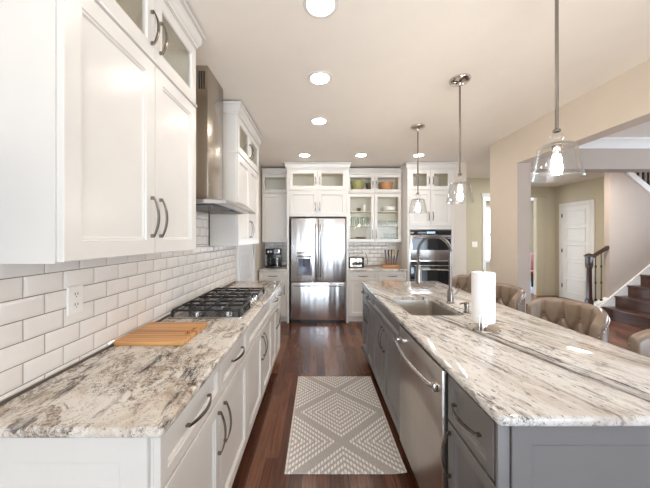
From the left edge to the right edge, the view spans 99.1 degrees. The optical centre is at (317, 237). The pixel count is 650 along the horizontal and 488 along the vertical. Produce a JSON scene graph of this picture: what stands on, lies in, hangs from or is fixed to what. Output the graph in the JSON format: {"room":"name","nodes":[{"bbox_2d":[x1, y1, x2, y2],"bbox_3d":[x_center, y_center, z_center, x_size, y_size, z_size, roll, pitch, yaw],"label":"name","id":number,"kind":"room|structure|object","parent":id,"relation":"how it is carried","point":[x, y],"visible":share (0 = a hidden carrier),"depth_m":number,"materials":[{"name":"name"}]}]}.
{"room":"kitchen","nodes":[
{"label":"kitchen","id":0,"kind":"room"},
{"bbox_2d":[236,165,263,280],"bbox_3d":[-1.094,0.079,-0.830,0.120,2.743,12.540,0,0,0],"label":"wall","id":1,"kind":"structure","parent":0,"point":[259,248],"depth_m":4.90,"materials":[{"name":"beige paint"}]},
{"bbox_2d":[66,284,82,316],"bbox_3d":[-1.020,0.260,1.165,0.009,0.120,0.076,0,0,0],"label":"wall outlet","id":2,"kind":"object","parent":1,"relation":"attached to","point":[74,294],"visible":1,"depth_m":1.16,"materials":[{"name":"white plastic"}]},
{"bbox_2d":[72,290,79,298],"bbox_3d":[-1.017,0.238,1.165,0.002,0.034,0.034,0,0,0],"label":"socket","id":3,"kind":"object","parent":2,"relation":"attached to","point":[75,293],"depth_m":1.16,"materials":[{"name":"white plastic"}]},
{"bbox_2d":[72,301,79,308],"bbox_3d":[-1.017,0.282,1.165,0.002,0.034,0.034,0,0,0],"label":"socket","id":4,"kind":"object","parent":2,"relation":"attached to","point":[75,304],"depth_m":1.16,"materials":[{"name":"white plastic"}]},
{"bbox_2d":[0,0,204,263],"bbox_3d":[-0.869,-0.600,1.269,0.307,1.351,0.978,0,0,0],"label":"upper cabinet","id":5,"kind":"object","parent":1,"relation":"attached to","point":[98,106],"visible":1,"depth_m":0.96,"materials":[{"name":"white paint"}]},
{"bbox_2d":[0,211,235,404],"bbox_3d":[-1.029,0.125,1.730,0.010,0.850,3.460,0,0,0],"label":"backsplash","id":6,"kind":"structure","parent":1,"relation":"attached to","point":[39,343],"depth_m":1.23,"materials":[{"name":"tile"}]},
{"bbox_2d":[196,66,254,213],"bbox_3d":[-0.803,-0.753,2.180,0.437,1.078,0.810,0,0,0],"label":"range hood","id":7,"kind":"object","parent":1,"relation":"attached to","point":[209,93],"visible":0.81,"depth_m":2.09,"materials":[{"name":"silver metal"}]},
{"bbox_2d":[210,101,262,245],"bbox_3d":[-0.869,-0.600,3.080,0.307,1.351,1.000,0,0,0],"label":"upper cabinet","id":8,"kind":"object","parent":1,"relation":"attached to","point":[242,140],"visible":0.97,"depth_m":2.63,"materials":[{"name":"white paint"}]},
{"bbox_2d":[240,244,251,280],"bbox_3d":[-1.062,0.425,4.010,0.044,2.030,0.796,0,0,0],"label":"door","id":9,"kind":"structure","parent":1,"relation":"in","point":[245,250],"depth_m":4.03,"materials":[{"name":"white paint"}]},
{"bbox_2d":[237,244,254,280],"bbox_3d":[-1.025,0.383,4.010,0.018,2.135,0.990,0,0,0],"label":"trim","id":10,"kind":"structure","parent":1,"relation":"attached to","point":[238,247],"depth_m":3.58,"materials":[{"name":"white paint"}]},
{"bbox_2d":[185,0,649,200],"bbox_3d":[3.475,-1.333,1.400,9.450,0.080,17.000,0,0,0],"label":"ceiling","id":11,"kind":"structure","parent":0,"point":[391,64],"depth_m":2.11,"materials":[{"name":"paint"}]},
{"bbox_2d":[298,153,310,156],"bbox_3d":[-0.210,-1.289,4.320,0.196,0.008,0.196,0,0,0],"label":"recessed light","id":12,"kind":"object","parent":11,"relation":"in","point":[301,154],"visible":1,"depth_m":4.32,"materials":[{"name":"white"}]},
{"bbox_2d":[310,117,327,124],"bbox_3d":[0.012,-1.289,3.060,0.196,0.008,0.196,0,0,0],"label":"recessed light","id":13,"kind":"object","parent":11,"relation":"in","point":[317,120],"visible":1,"depth_m":3.05,"materials":[{"name":"white"}]},
{"bbox_2d":[308,71,331,84],"bbox_3d":[0.015,-1.289,2.240,0.196,0.008,0.196,0,0,0],"label":"recessed light","id":14,"kind":"object","parent":11,"relation":"in","point":[317,77],"visible":1,"depth_m":2.23,"materials":[{"name":"white"}]},
{"bbox_2d":[303,0,337,18],"bbox_3d":[0.015,-1.289,1.530,0.196,0.008,0.196,0,0,0],"label":"recessed light","id":15,"kind":"object","parent":11,"relation":"in","point":[320,9],"visible":1,"depth_m":1.55,"materials":[{"name":"white paint"}]},
{"bbox_2d":[355,153,366,156],"bbox_3d":[0.670,-1.289,4.320,0.196,0.008,0.196,0,0,0],"label":"recessed light","id":16,"kind":"object","parent":11,"relation":"in","point":[358,154],"visible":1,"depth_m":4.32,"materials":[{"name":"white"}]},
{"bbox_2d":[409,123,425,212],"bbox_3d":[1.155,-0.789,3.205,0.207,1.005,0.207,0,0,0],"label":"pendant lamp","id":17,"kind":"object","parent":11,"relation":"hanging from","point":[416,127],"visible":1,"depth_m":3.20,"materials":[{"name":"silver metal"}]},
{"bbox_2d":[412,153,424,156],"bbox_3d":[1.570,-1.289,4.320,0.196,0.008,0.196,0,0,0],"label":"recessed light","id":18,"kind":"object","parent":11,"relation":"in","point":[420,154],"visible":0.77,"depth_m":4.32,"materials":[{"name":"white"}]},
{"bbox_2d":[446,73,473,203],"bbox_3d":[1.155,-0.789,2.255,0.207,1.005,0.207,0,0,0],"label":"pendant lamp","id":19,"kind":"object","parent":11,"relation":"hanging from","point":[459,80],"visible":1,"depth_m":2.25,"materials":[{"name":"silver metal"}]},
{"bbox_2d":[457,182,461,191],"bbox_3d":[1.155,-0.413,2.255,0.038,0.080,0.037,0,0,0],"label":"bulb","id":20,"kind":"object","parent":19,"relation":"attached to","point":[459,185],"depth_m":2.25,"materials":[{"name":"white glass"}]},
{"bbox_2d":[530,0,585,181],"bbox_3d":[1.155,-0.789,1.340,0.207,1.005,0.207,0,0,0],"label":"pendant lamp","id":21,"kind":"object","parent":11,"relation":"hanging from","point":[557,167],"visible":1,"depth_m":1.33,"materials":[{"name":"silver metal"}]},
{"bbox_2d":[552,144,561,161],"bbox_3d":[1.155,-0.413,1.340,0.038,0.080,0.037,0,0,0],"label":"bulb","id":22,"kind":"object","parent":21,"relation":"attached to","point":[556,148],"depth_m":1.33,"materials":[{"name":"white glass"}]},
{"bbox_2d":[396,162,465,275],"bbox_3d":[0.750,0.079,5.367,3.569,2.743,1.265,0,0,0],"label":"wall","id":23,"kind":"structure","parent":0,"point":[459,205],"depth_m":4.74,"materials":[{"name":"beige paint"}]},
{"bbox_2d":[261,168,286,241],"bbox_3d":[-0.774,-0.585,5.149,0.479,1.330,0.367,0,0,0],"label":"upper cabinet","id":24,"kind":"object","parent":23,"relation":"attached to","point":[274,180],"visible":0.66,"depth_m":5.03,"materials":[{"name":"white paint"}]},
{"bbox_2d":[264,242,395,265],"bbox_3d":[0.233,0.300,5.335,2.534,0.500,0.010,0,0,0],"label":"backsplash","id":25,"kind":"structure","parent":23,"relation":"attached to","point":[375,256],"depth_m":5.33,"materials":[{"name":"tile"}]},
{"bbox_2d":[349,168,401,241],"bbox_3d":[1.020,-0.585,5.149,0.990,1.330,0.367,0,0,0],"label":"upper cabinet","id":26,"kind":"object","parent":23,"relation":"attached to","point":[371,225],"visible":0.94,"depth_m":5.05,"materials":[{"name":"white paint"}]},
{"bbox_2d":[351,180,364,188],"bbox_3d":[0.740,-0.943,5.178,0.270,0.220,0.270,0,0,0],"label":"bowl","id":27,"kind":"object","parent":26,"relation":"in","point":[356,184],"visible":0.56,"depth_m":5.08,"materials":[{"name":"green ceramic"}]},
{"bbox_2d":[350,211,397,212],"bbox_3d":[1.020,-0.481,5.184,0.954,0.012,0.275,0,0,0],"label":"shelf","id":28,"kind":"object","parent":26,"relation":"attached to","point":[350,211],"depth_m":5.05,"materials":[{"name":"white wood"}]},
{"bbox_2d":[350,226,397,226],"bbox_3d":[1.020,-0.221,5.184,0.954,0.012,0.275,0,0,0],"label":"shelf","id":29,"kind":"object","parent":26,"relation":"attached to","point":[350,226],"depth_m":5.18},
{"bbox_2d":[379,181,392,188],"bbox_3d":[1.270,-0.933,5.178,0.270,0.200,0.270,0,0,0],"label":"bowl","id":30,"kind":"object","parent":26,"relation":"in","point":[386,184],"visible":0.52,"depth_m":5.08,"materials":[{"name":"orange ceramic"}]},
{"bbox_2d":[383,206,395,210],"bbox_3d":[1.330,-0.532,5.170,0.240,0.090,0.240,0,0,0],"label":"serving bowl","id":31,"kind":"object","parent":26,"relation":"on","point":[387,208],"visible":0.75,"depth_m":5.08,"materials":[{"name":"white ceramic"}]},
{"bbox_2d":[231,279,645,487],"bbox_3d":[3.475,1.480,1.400,9.450,0.060,17.000,0,0,0],"label":"floor","id":32,"kind":"structure","parent":0,"point":[306,349],"depth_m":2.55,"materials":[{"name":"brown wood"}]},
{"bbox_2d":[0,328,247,487],"bbox_3d":[-0.728,1.008,1.317,0.604,0.883,1.034,0,0,0],"label":"base cabinet","id":33,"kind":"object","parent":32,"relation":"on","point":[204,447],"visible":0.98,"depth_m":0.84,"materials":[{"name":"white paint"}]},
{"bbox_2d":[0,281,282,437],"bbox_3d":[-0.731,0.550,2.114,0.585,0.030,2.672,0,0,0],"label":"countertop","id":34,"kind":"structure","parent":33,"relation":"on","point":[118,391],"depth_m":0.98,"materials":[{"name":"stone"}]},
{"bbox_2d":[114,322,207,345],"bbox_3d":[-0.843,0.523,1.531,0.350,0.022,0.318,0,0,0],"label":"cutting board","id":35,"kind":"object","parent":34,"relation":"on","point":[153,333],"visible":1,"depth_m":1.47,"materials":[{"name":"brown wood"}]},
{"bbox_2d":[168,287,266,318],"bbox_3d":[-0.748,0.504,2.275,0.495,0.060,0.900,0,0,0],"label":"gas cooktop","id":36,"kind":"object","parent":34,"relation":"in","point":[221,304],"visible":1,"depth_m":2.08,"materials":[{"name":"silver metal"}]},
{"bbox_2d":[247,297,271,437],"bbox_3d":[-0.728,1.008,2.317,0.604,0.883,0.963,0,0,0],"label":"base cabinet","id":37,"kind":"object","parent":32,"relation":"on","point":[259,352],"visible":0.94,"depth_m":2.22,"materials":[{"name":"white paint"}]},
{"bbox_2d":[259,271,286,320],"bbox_3d":[-0.774,1.008,5.016,0.479,0.883,0.640,0,0,0],"label":"base cabinet","id":38,"kind":"object","parent":32,"relation":"on","point":[263,275],"visible":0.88,"depth_m":4.74,"materials":[{"name":"white paint"}]},
{"bbox_2d":[257,266,286,270],"bbox_3d":[-0.781,0.550,5.017,0.497,0.030,0.624,0,0,0],"label":"countertop","id":39,"kind":"structure","parent":38,"relation":"on","point":[283,268],"depth_m":4.71,"materials":[{"name":"stone"}]},
{"bbox_2d":[265,248,281,267],"bbox_3d":[-0.800,0.362,5.014,0.270,0.345,0.251,0,0,0],"label":"coffee maker","id":40,"kind":"object","parent":39,"relation":"on","point":[274,255],"visible":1,"depth_m":4.95,"materials":[{"name":"black plastic"}]},
{"bbox_2d":[275,258,278,265],"bbox_3d":[-0.735,0.431,4.985,0.080,0.135,0.080,0,0,0],"label":"cup","id":41,"kind":"object","parent":40,"relation":"on","point":[276,259],"depth_m":4.95,"materials":[{"name":"silver metal"}]},
{"bbox_2d":[271,287,281,368],"bbox_3d":[-0.728,1.008,3.110,0.604,0.883,0.618,0,0,0],"label":"base cabinet","id":42,"kind":"object","parent":32,"relation":"on","point":[276,317],"visible":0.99,"depth_m":3.05,"materials":[{"name":"white paint"}]},
{"bbox_2d":[284,162,350,322],"bbox_3d":[-0.005,0.083,5.006,1.140,2.735,0.659,0,0,0],"label":"tall cabinet","id":43,"kind":"object","parent":32,"relation":"on","point":[318,190],"visible":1,"depth_m":4.72,"materials":[{"name":"white paint"}]},
{"bbox_2d":[291,218,344,322],"bbox_3d":[0.004,0.557,4.965,0.924,1.785,0.670,0,0,0],"label":"refrigerator","id":44,"kind":"object","parent":32,"relation":"on","point":[317,245],"visible":1,"depth_m":4.70,"materials":[{"name":"grey metal"}]},
{"bbox_2d":[285,376,406,473],"bbox_3d":[0.170,1.440,2.292,0.750,0.018,1.185,0,0,0],"label":"area rug","id":45,"kind":"object","parent":32,"relation":"on","point":[339,425],"visible":1,"depth_m":2.07,"materials":[{"name":"grey fabric"}]},
{"bbox_2d":[361,285,372,367],"bbox_3d":[0.840,1.008,3.110,0.660,0.883,0.618,0,0,0],"label":"base cabinet","id":46,"kind":"object","parent":32,"relation":"on","point":[367,295],"visible":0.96,"depth_m":3.07,"materials":[{"name":"grey paint"}]},
{"bbox_2d":[349,271,405,320],"bbox_3d":[1.020,1.008,5.016,0.990,0.883,0.640,0,0,0],"label":"base cabinet","id":47,"kind":"object","parent":32,"relation":"on","point":[356,278],"visible":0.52,"depth_m":4.74,"materials":[{"name":"white paint"}]},
{"bbox_2d":[349,266,406,270],"bbox_3d":[1.020,0.550,5.017,0.994,0.030,0.624,0,0,0],"label":"countertop","id":48,"kind":"structure","parent":47,"relation":"on","point":[366,268],"depth_m":4.71,"materials":[{"name":"stone"}]},
{"bbox_2d":[349,253,367,267],"bbox_3d":[0.769,0.412,5.060,0.548,0.245,0.288,0,0,-33],"label":"picture frame","id":49,"kind":"object","parent":48,"relation":"on","point":[353,261],"visible":0.91,"depth_m":4.92,"materials":[{"name":"silver metal"}]},
{"bbox_2d":[381,258,399,267],"bbox_3d":[1.315,0.452,5.030,0.310,0.164,0.160,0,0,0],"label":"knife block","id":50,"kind":"object","parent":48,"relation":"on","point":[382,265],"visible":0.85,"depth_m":4.95,"materials":[{"name":"brown wood"}]},
{"bbox_2d":[372,295,400,436],"bbox_3d":[0.840,1.008,2.328,0.660,0.883,0.943,0,0,0],"label":"base cabinet","id":51,"kind":"object","parent":32,"relation":"on","point":[385,327],"visible":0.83,"depth_m":2.24,"materials":[{"name":"grey paint"}]},
{"bbox_2d":[395,325,449,487],"bbox_3d":[0.818,1.010,1.515,0.694,0.880,0.670,0,0,0],"label":"dishwasher","id":52,"kind":"object","parent":32,"relation":"on","point":[424,419],"visible":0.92,"depth_m":1.42,"materials":[{"name":"grey metal"}]},
{"bbox_2d":[397,162,457,280],"bbox_3d":[1.920,0.083,5.006,0.880,2.735,0.659,0,0,0],"label":"tall cabinet","id":53,"kind":"object","parent":32,"relation":"on","point":[435,178],"visible":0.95,"depth_m":4.72,"materials":[{"name":"white paint"}]},
{"bbox_2d":[410,229,451,284],"bbox_3d":[1.920,0.399,4.972,0.714,1.093,0.676,0,0,0],"label":"double wall oven","id":54,"kind":"object","parent":53,"relation":"in","point":[434,254],"visible":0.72,"depth_m":4.69,"materials":[{"name":"grey metal"}]},
{"bbox_2d":[452,275,470,292],"bbox_3d":[1.645,0.958,3.362,0.627,0.985,0.634,0,0,0],"label":"bar stool","id":55,"kind":"object","parent":32,"relation":"on","point":[463,282],"visible":0.23,"depth_m":3.51,"materials":[{"name":"beige leather"}]},
{"bbox_2d":[490,131,530,312],"bbox_3d":[2.470,0.079,3.585,0.160,2.743,0.530,0,0,0],"label":"wall pier","id":56,"kind":"object","parent":32,"relation":"on","point":[510,184],"visible":0.57,"depth_m":3.44,"materials":[{"name":"beige paint"}]},
{"bbox_2d":[496,283,525,312],"bbox_3d":[1.645,0.958,2.718,0.627,0.985,0.634,0,0,0],"label":"bar stool","id":57,"kind":"object","parent":32,"relation":"on","point":[511,296],"visible":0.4,"depth_m":2.69,"materials":[{"name":"beige leather"}]},
{"bbox_2d":[441,374,649,487],"bbox_3d":[0.890,1.008,2.119,0.760,0.883,2.548,0,0,0],"label":"base cabinet","id":58,"kind":"object","parent":32,"relation":"on","point":[482,452],"visible":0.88,"depth_m":0.85,"materials":[{"name":"grey paint"}]},
{"bbox_2d":[362,281,649,425],"bbox_3d":[1.014,0.550,2.143,0.948,0.030,2.634,0,0,0],"label":"countertop","id":59,"kind":"structure","parent":58,"relation":"on","point":[536,371],"depth_m":1.16,"materials":[{"name":"stone"}]},
{"bbox_2d":[393,300,458,315],"bbox_3d":[0.838,0.667,2.215,0.421,0.200,0.646,0,0,0],"label":"sink","id":60,"kind":"object","parent":59,"relation":"in","point":[413,307],"visible":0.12,"depth_m":2.52,"materials":[{"name":"silver metal"}]},
{"bbox_2d":[415,234,459,303],"bbox_3d":[0.985,0.252,2.280,0.369,0.565,0.064,0,0,0],"label":"kitchen faucet","id":61,"kind":"object","parent":59,"relation":"on","point":[450,293],"visible":1,"depth_m":2.27,"materials":[{"name":"silver metal"}]},
{"bbox_2d":[459,302,469,312],"bbox_3d":[1.050,0.497,1.985,0.074,0.074,0.043,0,0,0],"label":"soap dispenser","id":62,"kind":"object","parent":59,"relation":"on","point":[466,304],"visible":1,"depth_m":1.98,"materials":[{"name":"silver metal"}]},
{"bbox_2d":[466,269,500,333],"bbox_3d":[0.972,0.359,1.630,0.176,0.350,0.176,0,0,0],"label":"paper towel holder","id":63,"kind":"object","parent":59,"relation":"on","point":[477,327],"visible":0.82,"depth_m":1.59,"materials":[{"name":"silver metal"}]},
{"bbox_2d":[471,271,495,323],"bbox_3d":[0.972,0.345,1.630,0.123,0.288,0.123,0,0,0],"label":"paper towel roll","id":64,"kind":"object","parent":63,"relation":"on","point":[483,285],"visible":0.91,"depth_m":1.58,"materials":[{"name":"white paper"}]},
{"bbox_2d":[526,297,609,342],"bbox_3d":[1.645,0.958,1.998,0.627,0.985,0.634,0,0,0],"label":"bar stool","id":65,"kind":"object","parent":32,"relation":"on","point":[591,320],"visible":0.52,"depth_m":2.03,"materials":[{"name":"beige leather"}]},
{"bbox_2d":[584,246,608,304],"bbox_3d":[5.213,0.782,5.154,0.444,1.335,0.108,0,0,0],"label":"stair railing","id":66,"kind":"object","parent":32,"relation":"on","point":[589,257],"visible":0.93,"depth_m":5.14,"materials":[{"name":"brown wood"}]},
{"bbox_2d":[599,264,649,328],"bbox_3d":[6.234,0.487,4.559,2.168,1.925,1.118,0,0,0],"label":"staircase","id":67,"kind":"structure","parent":32,"relation":"on","point":[630,304],"depth_m":4.89,"materials":[{"name":"brown wood"}]},
{"bbox_2d":[628,329,649,357],"bbox_3d":[1.645,0.958,1.242,0.627,0.985,0.634,0,0,0],"label":"bar stool","id":68,"kind":"object","parent":32,"relation":"on","point":[639,342],"visible":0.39,"depth_m":1.49,"materials":[{"name":"beige leather"}]},
{"bbox_3d":[6.100,1.445,8.300,2.400,0.010,2.000,0,0,0],"label":"area rug","id":69,"kind":"object","parent":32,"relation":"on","visible":0},
{"bbox_2d":[531,253,533,286],"bbox_3d":[6.100,0.935,7.950,0.500,1.010,0.500,0,0,0],"label":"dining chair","id":70,"kind":"object","parent":69,"relation":"on","point":[532,254],"visible":0.24,"depth_m":8.10,"materials":[{"name":"red fabric"}]},
{"bbox_2d":[466,178,489,274],"bbox_3d":[3.558,0.079,6.500,2.045,2.743,1.000,0,0,0],"label":"wall","id":71,"kind":"structure","parent":0,"point":[478,186],"depth_m":6.00,"materials":[{"name":"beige paint"}]},
{"bbox_2d":[482,193,489,270],"bbox_3d":[4.000,0.240,6.055,0.920,2.420,0.150,0,0,0],"label":"trim","id":72,"kind":"structure","parent":71,"relation":"attached to","point":[484,195],"depth_m":5.99,"materials":[{"name":"white paint"}]},
{"bbox_2d":[486,201,533,278],"bbox_3d":[5.350,0.079,9.750,5.700,2.743,0.100,0,0,0],"label":"wall","id":73,"kind":"structure","parent":0,"point":[487,202],"depth_m":9.70,"materials":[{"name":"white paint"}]},
{"bbox_2d":[531,187,554,294],"bbox_3d":[5.350,0.079,7.060,1.540,2.743,0.120,0,0,0],"label":"wall","id":74,"kind":"structure","parent":0,"point":[550,191],"depth_m":7.00,"materials":[{"name":"beige paint"}]},
{"bbox_2d":[531,194,546,295],"bbox_3d":[5.170,0.175,6.975,1.180,2.550,0.050,0,0,0],"label":"trim","id":75,"kind":"structure","parent":74,"relation":"attached to","point":[540,198],"depth_m":6.97,"materials":[{"name":"beige paint"}]},
{"bbox_2d":[517,59,649,162],"bbox_3d":[2.470,-1.097,1.210,0.160,0.393,4.220,0,0,0],"label":"beam","id":76,"kind":"structure","parent":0,"point":[622,102],"depth_m":2.40,"materials":[{"name":"beige paint"}]},
{"bbox_2d":[531,148,649,171],"bbox_3d":[5.325,-1.101,3.750,5.550,0.383,0.180,0,0,0],"label":"wall header","id":77,"kind":"structure","parent":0,"point":[594,159],"depth_m":3.66,"materials":[{"name":"paint"}]},
{"bbox_2d":[574,137,649,147],"bbox_3d":[5.325,-1.238,3.610,5.550,0.110,0.100,0,0,0],"label":"trim","id":78,"kind":"structure","parent":77,"relation":"attached to","point":[605,142],"depth_m":3.62,"materials":[{"name":"white paint"}]},
{"bbox_2d":[555,172,641,301],"bbox_3d":[6.060,0.079,6.100,0.120,2.743,1.800,0,0,0],"label":"wall","id":79,"kind":"structure","parent":0,"point":[590,189],"depth_m":6.08,"materials":[{"name":"beige paint"}]},
{"bbox_2d":[561,204,589,301],"bbox_3d":[5.983,0.345,6.441,0.034,2.190,0.702,0,0,0],"label":"door","id":80,"kind":"structure","parent":79,"relation":"in","point":[575,219],"depth_m":6.43,"materials":[{"name":"white paint"}]},
{"bbox_2d":[559,199,594,301],"bbox_3d":[5.987,0.305,6.435,0.026,2.290,0.870,0,0,0],"label":"trim","id":81,"kind":"structure","parent":79,"relation":"attached to","point":[591,202],"depth_m":6.07,"materials":[{"name":"white paint"}]},
{"bbox_2d":[604,172,649,297],"bbox_3d":[6.745,0.079,5.170,2.710,2.743,0.100,0,0,0],"label":"wall","id":82,"kind":"structure","parent":0,"point":[626,203],"depth_m":5.12,"materials":[{"name":"paint"}]},
{"bbox_2d":[594,297,606,306],"bbox_3d":[5.238,1.280,5.154,0.294,0.340,0.100,0,0,0],"label":"trim","id":83,"kind":"structure","parent":82,"relation":"attached to","point":[598,303],"depth_m":5.13,"materials":[{"name":"white paint"}]},
{"bbox_2d":[626,172,649,193],"bbox_3d":[6.150,-0.850,5.101,0.900,0.880,0.033,0,0,0],"label":"railing","id":84,"kind":"object","parent":82,"relation":"attached to","point":[635,177],"visible":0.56,"depth_m":5.08,"materials":[{"name":"white paint"}]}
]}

